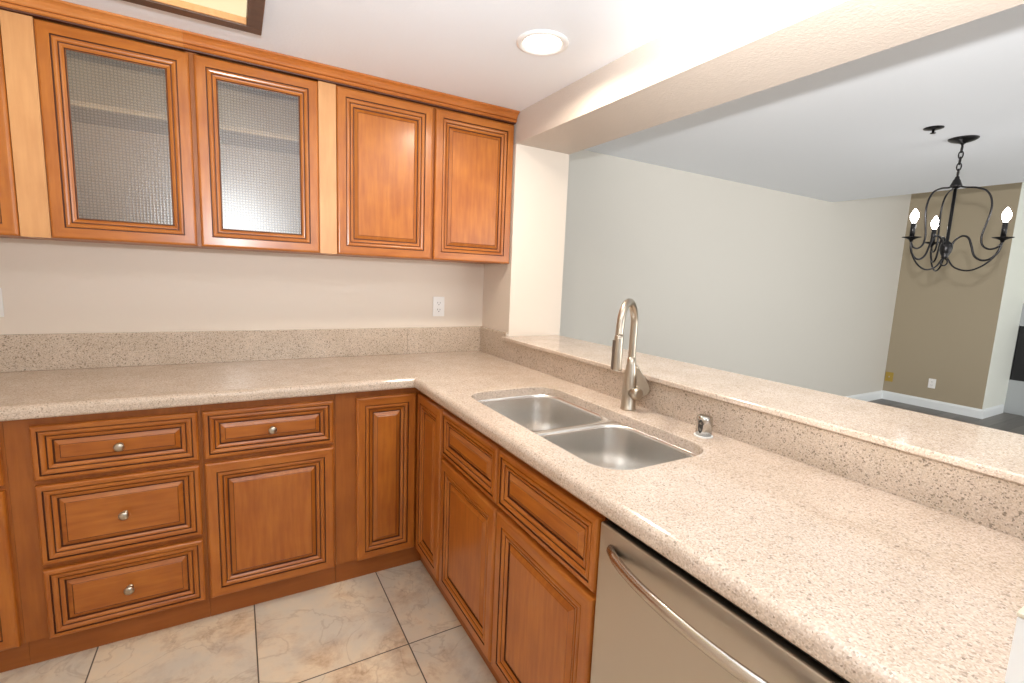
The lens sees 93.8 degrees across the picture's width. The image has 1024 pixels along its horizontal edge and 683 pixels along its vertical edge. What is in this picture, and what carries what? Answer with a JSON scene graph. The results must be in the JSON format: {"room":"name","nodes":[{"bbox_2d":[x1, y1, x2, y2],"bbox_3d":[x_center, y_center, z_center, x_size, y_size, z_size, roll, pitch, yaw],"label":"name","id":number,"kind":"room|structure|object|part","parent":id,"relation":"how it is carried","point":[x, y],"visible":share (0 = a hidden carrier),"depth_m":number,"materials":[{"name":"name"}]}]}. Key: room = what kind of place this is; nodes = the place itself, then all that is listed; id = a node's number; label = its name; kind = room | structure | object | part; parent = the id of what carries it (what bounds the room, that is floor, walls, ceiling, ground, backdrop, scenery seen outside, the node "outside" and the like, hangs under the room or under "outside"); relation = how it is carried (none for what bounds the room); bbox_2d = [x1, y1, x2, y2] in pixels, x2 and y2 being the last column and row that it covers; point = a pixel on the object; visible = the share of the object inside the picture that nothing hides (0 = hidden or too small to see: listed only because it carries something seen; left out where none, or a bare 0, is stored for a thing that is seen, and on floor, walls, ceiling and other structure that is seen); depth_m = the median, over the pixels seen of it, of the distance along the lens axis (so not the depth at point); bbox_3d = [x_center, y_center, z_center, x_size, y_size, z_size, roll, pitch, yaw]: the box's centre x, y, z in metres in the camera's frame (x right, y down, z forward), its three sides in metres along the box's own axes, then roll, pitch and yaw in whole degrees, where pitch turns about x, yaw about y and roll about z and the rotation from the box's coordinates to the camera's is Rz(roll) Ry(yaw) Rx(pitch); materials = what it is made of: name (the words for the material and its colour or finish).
{"room":"kitchen","nodes":[
{"label":"kitchen","id":0,"kind":"room"},
{"bbox_2d":[0,238,483,334],"bbox_3d":[-1.298,-0.207,2.420,2.450,2.400,0.230,-2,9,-30],"label":"wall","id":1,"kind":"structure","parent":0,"point":[48,286],"depth_m":2.23,"materials":[{"name":"beige paint"}]},
{"bbox_2d":[0,288,3,316],"bbox_3d":[-2.032,-0.152,1.865,0.070,0.114,0.007,-2,9,-30],"label":"light switch","id":2,"kind":"object","parent":1,"relation":"attached to","point":[1,298],"visible":1,"depth_m":1.88,"materials":[{"name":"white plastic"}]},
{"bbox_2d":[0,24,44,239],"bbox_3d":[-1.979,-0.763,1.613,0.498,0.779,0.324,-2,9,-30],"label":"upper cabinet","id":3,"kind":"object","parent":1,"relation":"attached to","point":[9,216],"visible":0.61,"depth_m":1.62,"materials":[{"name":"brown wood"}]},
{"bbox_3d":[-1.888,-0.714,1.495,0.460,0.721,0.020,-2,9,-30],"label":"door","id":4,"kind":"part","parent":3,"relation":"part of","materials":[{"name":"brown wood"}]},
{"bbox_2d":[0,10,336,254],"bbox_3d":[-1.309,-0.787,1.997,1.045,0.779,0.324,-2,9,-30],"label":"upper cabinet","id":5,"kind":"object","parent":1,"relation":"attached to","point":[115,139],"visible":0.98,"depth_m":1.93,"materials":[{"name":"brown wood"}]},
{"bbox_3d":[-1.430,-0.731,1.758,0.432,0.721,0.020,-2,9,-30],"label":"door","id":6,"kind":"part","parent":5,"relation":"part of","materials":[{"name":"brown wood"}]},
{"bbox_3d":[-1.432,-0.732,1.762,0.279,0.568,0.004,-2,9,-30],"label":"glass pane","id":7,"kind":"part","parent":5,"relation":"part of","materials":[{"name":"clear glass"}]},
{"bbox_2d":[70,100,298,154],"bbox_3d":[-1.314,-0.879,2.000,1.007,0.018,0.269,-2,9,-30],"label":"shelf","id":8,"kind":"object","parent":5,"relation":"attached to","point":[84,114],"depth_m":1.96,"materials":[{"name":"beige wood"}]},
{"bbox_3d":[-1.037,-0.745,1.983,0.444,0.721,0.020,-2,9,-30],"label":"door","id":9,"kind":"part","parent":5,"relation":"part of","materials":[{"name":"brown wood"}]},
{"bbox_3d":[-1.040,-0.746,1.987,0.291,0.568,0.004,-2,9,-30],"label":"glass pane","id":10,"kind":"part","parent":5,"relation":"part of","materials":[{"name":"clear glass"}]},
{"bbox_2d":[0,328,407,371],"bbox_3d":[-1.450,0.026,2.224,1.973,0.148,0.018,-2,9,-30],"label":"backsplash","id":11,"kind":"structure","parent":1,"relation":"attached to","point":[18,352],"depth_m":2.19,"materials":[{"name":"stone"}]},
{"bbox_2d":[329,85,513,263],"bbox_3d":[-0.465,-0.818,2.480,0.898,0.779,0.324,-2,9,-30],"label":"upper cabinet","id":12,"kind":"object","parent":1,"relation":"attached to","point":[415,181],"visible":0.94,"depth_m":2.32,"materials":[{"name":"brown wood"}]},
{"bbox_2d":[0,0,519,124],"bbox_3d":[-1.035,-1.131,1.900,2.444,0.054,0.058,-2,9,-30],"label":"crown molding","id":13,"kind":"structure","parent":12,"relation":"attached to","point":[196,43],"depth_m":1.87,"materials":[{"name":"brown wood"}]},
{"bbox_3d":[-0.587,-0.761,2.241,0.445,0.721,0.020,-2,9,-30],"label":"door","id":14,"kind":"part","parent":12,"relation":"part of","materials":[{"name":"brown wood"}]},
{"bbox_3d":[-0.587,-0.761,2.241,0.292,0.567,0.010,-2,9,-30],"label":"door panel","id":15,"kind":"part","parent":12,"relation":"part of","materials":[{"name":"brown wood"}]},
{"bbox_3d":[-0.194,-0.776,2.467,0.438,0.721,0.020,-2,9,-30],"label":"door","id":16,"kind":"part","parent":12,"relation":"part of","materials":[{"name":"brown wood"}]},
{"bbox_3d":[-0.194,-0.776,2.466,0.284,0.567,0.010,-2,9,-30],"label":"door panel","id":17,"kind":"part","parent":12,"relation":"part of","materials":[{"name":"brown wood"}]},
{"bbox_2d":[433,297,443,315],"bbox_3d":[-0.427,-0.204,2.787,0.070,0.114,0.008,-2,9,-30],"label":"wall outlet","id":18,"kind":"object","parent":1,"relation":"attached to","point":[438,302],"visible":1,"depth_m":2.78,"materials":[{"name":"white plastic"}]},
{"bbox_2d":[407,326,479,353],"bbox_3d":[-0.397,-0.012,2.828,0.455,0.148,0.018,-2,9,-30],"label":"backsplash","id":19,"kind":"structure","parent":1,"relation":"attached to","point":[420,339],"depth_m":2.81,"materials":[{"name":"stone"}]},
{"bbox_2d":[0,560,497,682],"bbox_3d":[-0.001,1.375,0.256,2.450,0.050,5.200,-2,9,-30],"label":"floor","id":20,"kind":"structure","parent":0,"point":[391,625],"depth_m":1.75,"materials":[{"name":"tile"}]},
{"bbox_2d":[0,421,30,672],"bbox_3d":[-1.956,0.641,1.660,0.496,0.869,0.646,-2,9,-30],"label":"base cabinet","id":21,"kind":"object","parent":20,"relation":"on","point":[14,651],"visible":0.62,"depth_m":1.54,"materials":[{"name":"brown wood"}]},
{"bbox_3d":[-1.794,0.369,1.379,0.460,0.183,0.020,-2,9,-30],"label":"drawer","id":22,"kind":"part","parent":21,"relation":"part of","materials":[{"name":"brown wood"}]},
{"bbox_3d":[-1.809,0.744,1.430,0.460,0.540,0.020,-2,9,-30],"label":"door","id":23,"kind":"part","parent":21,"relation":"part of","materials":[{"name":"brown wood"}]},
{"bbox_2d":[2,405,210,664],"bbox_3d":[-1.517,0.625,1.913,0.517,0.869,0.646,-2,9,-30],"label":"base cabinet","id":24,"kind":"object","parent":20,"relation":"on","point":[109,516],"visible":0.99,"depth_m":1.65,"materials":[{"name":"brown wood"}]},
{"bbox_3d":[-1.340,0.353,1.639,0.446,0.183,0.020,-2,9,-30],"label":"drawer","id":25,"kind":"part","parent":24,"relation":"part of","materials":[{"name":"brown wood"}]},
{"bbox_3d":[-1.339,0.353,1.639,0.336,0.072,0.010,-2,9,-30],"label":"drawer panel","id":26,"kind":"part","parent":24,"relation":"part of","materials":[{"name":"brown wood"}]},
{"bbox_3d":[-1.350,0.596,1.672,0.446,0.274,0.020,-2,9,-30],"label":"drawer","id":27,"kind":"part","parent":24,"relation":"part of","materials":[{"name":"brown wood"}]},
{"bbox_3d":[-1.329,0.356,1.621,0.031,0.031,0.033,-2,9,-30],"label":"knob","id":28,"kind":"part","parent":24,"relation":"part of","materials":[{"name":"silver metal"}]},
{"bbox_3d":[-1.349,0.596,1.672,0.336,0.164,0.010,-2,9,-30],"label":"drawer panel","id":29,"kind":"part","parent":24,"relation":"part of","materials":[{"name":"brown wood"}]},
{"bbox_3d":[-1.339,0.599,1.653,0.031,0.031,0.033,-2,9,-30],"label":"knob","id":30,"kind":"part","parent":24,"relation":"part of","materials":[{"name":"silver metal"}]},
{"bbox_3d":[-1.361,0.872,1.710,0.446,0.248,0.020,-2,9,-30],"label":"drawer","id":31,"kind":"part","parent":24,"relation":"part of","materials":[{"name":"brown wood"}]},
{"bbox_3d":[-1.361,0.872,1.709,0.336,0.137,0.010,-2,9,-30],"label":"drawer panel","id":32,"kind":"part","parent":24,"relation":"part of","materials":[{"name":"brown wood"}]},
{"bbox_3d":[-1.350,0.875,1.691,0.031,0.031,0.033,-2,9,-30],"label":"knob","id":33,"kind":"part","parent":24,"relation":"part of","materials":[{"name":"silver metal"}]},
{"bbox_2d":[200,394,335,615],"bbox_3d":[-1.090,0.610,2.157,0.466,0.869,0.646,-2,9,-30],"label":"base cabinet","id":34,"kind":"object","parent":20,"relation":"on","point":[269,465],"visible":0.98,"depth_m":1.90,"materials":[{"name":"brown wood"}]},
{"bbox_3d":[-0.937,0.338,1.871,0.454,0.183,0.020,-2,9,-30],"label":"drawer","id":35,"kind":"part","parent":34,"relation":"part of","materials":[{"name":"brown wood"}]},
{"bbox_3d":[-0.936,0.338,1.870,0.343,0.072,0.010,-2,9,-30],"label":"drawer panel","id":36,"kind":"part","parent":34,"relation":"part of","materials":[{"name":"brown wood"}]},
{"bbox_3d":[-0.952,0.713,1.921,0.454,0.540,0.020,-2,9,-30],"label":"door","id":37,"kind":"part","parent":34,"relation":"part of","materials":[{"name":"brown wood"}]},
{"bbox_3d":[-0.926,0.341,1.852,0.031,0.031,0.033,-2,9,-30],"label":"knob","id":38,"kind":"part","parent":34,"relation":"part of","materials":[{"name":"silver metal"}]},
{"bbox_3d":[-0.952,0.713,1.921,0.304,0.391,0.010,-2,9,-30],"label":"door panel","id":39,"kind":"part","parent":34,"relation":"part of","materials":[{"name":"brown wood"}]},
{"bbox_2d":[335,388,446,600],"bbox_3d":[-0.404,0.605,2.402,0.964,0.869,0.908,-2,9,-30],"label":"base cabinet","id":40,"kind":"object","parent":20,"relation":"on","point":[388,443],"visible":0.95,"depth_m":2.10,"materials":[{"name":"brown wood"}]},
{"bbox_3d":[-0.558,0.600,2.131,0.263,0.740,0.020,-2,9,-30],"label":"door","id":41,"kind":"part","parent":40,"relation":"part of","materials":[{"name":"brown wood"}]},
{"bbox_3d":[-0.558,0.600,2.131,0.114,0.590,0.010,-2,9,-30],"label":"door panel","id":42,"kind":"part","parent":40,"relation":"part of","materials":[{"name":"brown wood"}]},
{"bbox_3d":[-0.361,0.616,2.072,0.010,0.590,0.131,-2,9,-30],"label":"door panel","id":43,"kind":"part","parent":40,"relation":"part of","materials":[{"name":"brown wood"}]},
{"bbox_3d":[-0.360,0.616,2.073,0.020,0.740,0.280,-2,9,-30],"label":"door","id":44,"kind":"part","parent":40,"relation":"part of","materials":[{"name":"brown wood"}]},
{"bbox_2d":[0,351,1023,682],"bbox_3d":[-0.603,0.292,1.240,2.447,0.044,2.619,-2,9,-30],"label":"countertop","id":45,"kind":"structure","parent":40,"relation":"on","point":[875,585],"depth_m":0.97,"materials":[{"name":"stone"}]},
{"bbox_2d":[478,394,696,469],"bbox_3d":[0.188,0.377,1.619,0.388,0.186,0.843,-2,9,-30],"label":"sink","id":46,"kind":"object","parent":45,"relation":"in","point":[596,439],"visible":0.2,"depth_m":1.64,"materials":[{"name":"silver metal"}]},
{"bbox_3d":[0.088,0.349,1.793,0.388,0.186,0.438,-2,9,-30],"label":"bowl","id":47,"kind":"part","parent":46,"relation":"part of","materials":[{"name":"silver metal"}]},
{"bbox_3d":[0.296,0.407,1.434,0.388,0.186,0.410,-2,9,-30],"label":"bowl","id":48,"kind":"part","parent":46,"relation":"part of","materials":[{"name":"silver metal"}]},
{"bbox_2d":[611,298,649,410],"bbox_3d":[0.391,0.053,1.647,0.092,0.402,0.239,10,11,44],"label":"kitchen faucet","id":49,"kind":"object","parent":45,"relation":"on","point":[635,386],"visible":1,"depth_m":1.69,"materials":[{"name":"silver metal"}]},
{"bbox_3d":[0.390,-0.033,1.623,0.026,0.227,0.202,7,9,29],"label":"spout","id":50,"kind":"part","parent":49,"relation":"part of","materials":[{"name":"silver metal"}]},
{"bbox_3d":[0.469,0.142,1.717,0.056,0.113,0.021,4,8,14],"label":"lever","id":51,"kind":"part","parent":49,"relation":"part of","materials":[{"name":"silver metal"}]},
{"bbox_2d":[694,414,712,438],"bbox_3d":[0.586,0.256,1.460,0.055,0.065,0.055,-2,9,-30],"label":"air gap cap","id":52,"kind":"object","parent":45,"relation":"on","point":[704,422],"visible":1,"depth_m":1.44,"materials":[{"name":"silver metal"}]},
{"bbox_3d":[0.569,0.256,1.445,0.003,0.042,0.015,-4,10,-41],"label":"vent panel","id":53,"kind":"part","parent":52,"relation":"part of","materials":[{"name":"grey metal"}]},
{"bbox_2d":[1005,606,1023,682],"bbox_3d":[0.837,0.362,0.645,0.506,0.093,0.113,-2,9,-30],"label":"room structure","id":54,"kind":"structure","parent":45,"relation":"on","point":[1014,673],"depth_m":0.56,"materials":[{"name":"white paint"}]},
{"bbox_2d":[439,409,607,682],"bbox_3d":[0.208,0.727,1.690,0.618,0.869,0.954,-2,9,-30],"label":"base cabinet","id":55,"kind":"object","parent":20,"relation":"on","point":[519,553],"visible":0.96,"depth_m":1.42,"materials":[{"name":"brown wood"}]},
{"bbox_3d":[-0.172,0.768,1.754,0.010,0.391,0.310,-2,9,-30],"label":"door panel","id":56,"kind":"part","parent":55,"relation":"part of","materials":[{"name":"brown wood"}]},
{"bbox_3d":[-0.172,0.768,1.754,0.020,0.540,0.460,-2,9,-30],"label":"door","id":57,"kind":"part","parent":55,"relation":"part of","materials":[{"name":"brown wood"}]},
{"bbox_3d":[-0.157,0.393,1.703,0.010,0.072,0.350,-2,9,-30],"label":"drawer panel","id":58,"kind":"part","parent":55,"relation":"part of","materials":[{"name":"brown wood"}]},
{"bbox_3d":[-0.156,0.393,1.703,0.020,0.183,0.460,-2,9,-30],"label":"false drawer","id":59,"kind":"part","parent":55,"relation":"part of","materials":[{"name":"brown wood"}]},
{"bbox_3d":[0.064,0.832,1.345,0.010,0.391,0.322,-2,9,-30],"label":"door panel","id":60,"kind":"part","parent":55,"relation":"part of","materials":[{"name":"brown wood"}]},
{"bbox_3d":[0.065,0.832,1.346,0.020,0.540,0.472,-2,9,-30],"label":"door","id":61,"kind":"part","parent":55,"relation":"part of","materials":[{"name":"brown wood"}]},
{"bbox_3d":[0.079,0.458,1.295,0.010,0.072,0.361,-2,9,-30],"label":"drawer panel","id":62,"kind":"part","parent":55,"relation":"part of","materials":[{"name":"brown wood"}]},
{"bbox_3d":[0.080,0.458,1.295,0.020,0.183,0.472,-2,9,-30],"label":"false drawer","id":63,"kind":"part","parent":55,"relation":"part of","materials":[{"name":"brown wood"}]},
{"bbox_2d":[590,518,849,682],"bbox_3d":[0.560,0.836,0.999,0.645,0.861,0.594,-2,9,-30],"label":"dishwasher","id":64,"kind":"object","parent":20,"relation":"on","point":[655,621],"visible":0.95,"depth_m":0.89,"materials":[{"name":"silver metal"}]},
{"bbox_3d":[0.322,0.489,0.806,0.062,0.025,0.527,-2,9,-30],"label":"handle","id":65,"kind":"part","parent":64,"relation":"part of","materials":[{"name":"silver metal"}]},
{"bbox_2d":[62,0,725,110],"bbox_3d":[0.093,-0.899,-0.051,2.450,0.100,5.200,-2,9,-30],"label":"ceiling","id":66,"kind":"structure","parent":0,"point":[468,49],"depth_m":1.72,"materials":[{"name":"white paint"}]},
{"bbox_2d":[123,0,264,35],"bbox_3d":[-1.123,-1.011,0.907,1.200,0.034,1.181,-2,9,-30],"label":"ceiling light panel","id":67,"kind":"object","parent":66,"relation":"attached to","point":[233,14],"visible":1,"depth_m":1.58,"materials":[{"name":"plastic"}]},
{"bbox_2d":[182,0,246,16],"bbox_3d":[-1.123,-1.023,0.906,1.104,0.006,1.085,-2,9,-30],"label":"diffuser","id":68,"kind":"object","parent":67,"relation":"attached to","point":[225,8],"depth_m":1.58,"materials":[{"name":"yellow"}]},
{"bbox_2d":[516,29,568,55],"bbox_3d":[0.111,-1.087,1.749,0.192,0.008,0.192,-2,9,-30],"label":"recessed light","id":69,"kind":"object","parent":66,"relation":"in","point":[540,42],"visible":1,"depth_m":1.74,"materials":[{"name":"white plastic"}]},
{"bbox_2d":[482,144,568,335],"bbox_3d":[-0.009,-0.064,2.994,0.347,2.068,0.565,-2,9,-30],"label":"wall","id":70,"kind":"structure","parent":0,"point":[522,296],"depth_m":2.68,"materials":[{"name":"beige paint"}]},
{"bbox_2d":[480,326,507,358],"bbox_3d":[-0.113,0.003,2.810,0.018,0.148,0.334,-2,9,-30],"label":"backsplash","id":71,"kind":"structure","parent":70,"relation":"attached to","point":[491,342],"depth_m":2.79,"materials":[{"name":"stone"}]},
{"bbox_2d":[560,150,910,396],"bbox_3d":[3.400,-0.699,5.255,7.853,3.000,0.100,-2,9,-30],"label":"wall","id":72,"kind":"structure","parent":0,"point":[721,274],"depth_m":4.43,"materials":[{"name":"grey paint"}]},
{"bbox_2d":[845,390,882,400],"bbox_3d":[2.387,0.776,4.837,5.588,0.108,0.014,-2,9,-30],"label":"baseboard","id":73,"kind":"structure","parent":72,"relation":"attached to","point":[870,396],"depth_m":6.05,"materials":[{"name":"white wood"}]},
{"bbox_2d":[514,0,1023,153],"bbox_3d":[1.248,-0.946,0.745,0.347,0.382,5.430,-2,9,-30],"label":"room structure","id":74,"kind":"structure","parent":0,"point":[734,49],"depth_m":1.54,"materials":[{"name":"beige paint"}]},
{"bbox_2d":[584,4,1023,201],"bbox_3d":[3.069,-1.101,1.774,3.843,0.120,5.430,-2,9,-30],"label":"ceiling","id":75,"kind":"structure","parent":0,"point":[852,130],"depth_m":2.73,"materials":[{"name":"white paint"}]},
{"bbox_2d":[923,125,944,133],"bbox_3d":[2.351,-1.176,2.672,0.092,0.030,0.092,-2,9,-30],"label":"sprinkler head","id":76,"kind":"object","parent":75,"relation":"attached to","point":[937,127],"visible":1,"depth_m":2.66},
{"bbox_2d":[902,135,1014,271],"bbox_3d":[2.666,-0.808,2.834,0.509,0.776,0.476,-2,9,-30],"label":"chandelier","id":77,"kind":"object","parent":75,"relation":"hanging from","point":[945,247],"visible":1,"depth_m":2.87,"materials":[{"name":"black metal"}]},
{"bbox_3d":[2.411,-0.752,2.866,0.041,0.083,0.041,-2,9,-30],"label":"bulb","id":78,"kind":"part","parent":77,"relation":"part of","materials":[{"name":"white glass"}]},
{"bbox_3d":[2.514,-0.541,2.906,0.235,0.214,0.011,2,8,-6],"label":"arm","id":79,"kind":"part","parent":77,"relation":"part of","materials":[{"name":"black metal"}]},
{"bbox_3d":[2.748,-0.771,3.109,0.041,0.083,0.041,-2,9,-30],"label":"bulb","id":80,"kind":"part","parent":77,"relation":"part of","materials":[{"name":"white glass"}]},
{"bbox_3d":[2.693,-0.551,3.035,0.011,0.215,0.236,6,8,24],"label":"arm","id":81,"kind":"part","parent":77,"relation":"part of","materials":[{"name":"black metal"}]},
{"bbox_3d":[2.663,-1.074,2.847,0.022,0.186,0.022,0,8,-20],"label":"chain","id":82,"kind":"part","parent":77,"relation":"part of","materials":[{"name":"black metal"}]},
{"bbox_3d":[2.716,-0.520,2.817,0.012,0.215,0.236,-3,9,-36],"label":"arm","id":83,"kind":"part","parent":77,"relation":"part of","materials":[{"name":"black metal"}]},
{"bbox_3d":[2.790,-0.714,2.699,0.041,0.083,0.041,-2,9,-30],"label":"bulb","id":84,"kind":"part","parent":77,"relation":"part of","materials":[{"name":"white glass"}]},
{"bbox_2d":[868,399,1023,434],"bbox_3d":[4.710,1.187,3.089,7.853,0.050,5.430,-2,9,-30],"label":"floor","id":85,"kind":"structure","parent":0,"point":[1008,422],"depth_m":5.44,"materials":[{"name":"grey wood"}]},
{"bbox_2d":[1003,303,1023,415],"bbox_3d":[6.359,0.309,4.980,0.036,1.318,1.776,-2,9,-30],"label":"fireplace","id":86,"kind":"object","parent":85,"relation":"on","point":[1014,402],"visible":0.46,"depth_m":5.65,"materials":[{"name":"grey stone"}]},
{"bbox_2d":[883,182,1021,408],"bbox_3d":[5.438,-0.666,5.818,0.740,2.950,0.968,-2,9,-30],"label":"wall","id":87,"kind":"structure","parent":0,"point":[944,324],"depth_m":5.59,"materials":[{"name":"beige paint"}]},
{"bbox_2d":[885,372,893,381],"bbox_3d":[4.848,0.453,6.158,0.016,0.120,0.085,-2,9,-30],"label":"cable plate","id":88,"kind":"object","parent":87,"relation":"attached to","point":[889,375],"visible":1,"depth_m":6.16,"materials":[{"name":"gold metal"}]},
{"bbox_2d":[928,378,935,388],"bbox_3d":[5.070,0.507,5.782,0.008,0.114,0.070,-2,9,-30],"label":"wall outlet","id":89,"kind":"object","parent":87,"relation":"attached to","point":[932,382],"visible":1,"depth_m":5.78,"materials":[{"name":"white plastic"}]},
{"bbox_2d":[882,390,983,418],"bbox_3d":[5.058,0.754,5.812,0.014,0.108,0.987,-2,9,-30],"label":"baseboard","id":90,"kind":"structure","parent":87,"relation":"attached to","point":[918,401],"depth_m":5.76,"materials":[{"name":"white wood"}]},
{"bbox_2d":[983,404,1003,418],"bbox_3d":[5.588,0.810,5.562,0.649,0.108,0.014,-2,9,-30],"label":"baseboard","id":91,"kind":"structure","parent":87,"relation":"attached to","point":[995,410],"depth_m":5.55,"materials":[{"name":"white wood"}]},
{"bbox_2d":[982,182,1023,408],"bbox_3d":[5.680,-0.600,5.401,0.738,2.950,0.004,-2,9,-30],"label":"room structure","id":92,"kind":"structure","parent":87,"relation":"attached to","point":[1012,301],"depth_m":5.41,"materials":[{"name":"white paint"}]},
{"bbox_3d":[0.656,0.648,1.831,0.300,1.024,2.285,-2,9,-30],"label":"wall","id":93,"kind":"structure","parent":0,"visible":0},
{"bbox_2d":[501,335,1023,484],"bbox_3d":[0.674,0.131,1.758,0.382,0.018,2.284,-2,9,-30],"label":"bar","id":94,"kind":"object","parent":93,"relation":"on","point":[997,453],"visible":0.97,"depth_m":1.30,"materials":[{"name":"stone"}]},
{"bbox_2d":[505,341,1023,539],"bbox_3d":[0.503,0.192,1.748,0.018,0.107,2.149,-2,9,-30],"label":"backsplash","id":95,"kind":"structure","parent":93,"relation":"attached to","point":[989,501],"depth_m":1.20,"materials":[{"name":"stone"}]}
]}

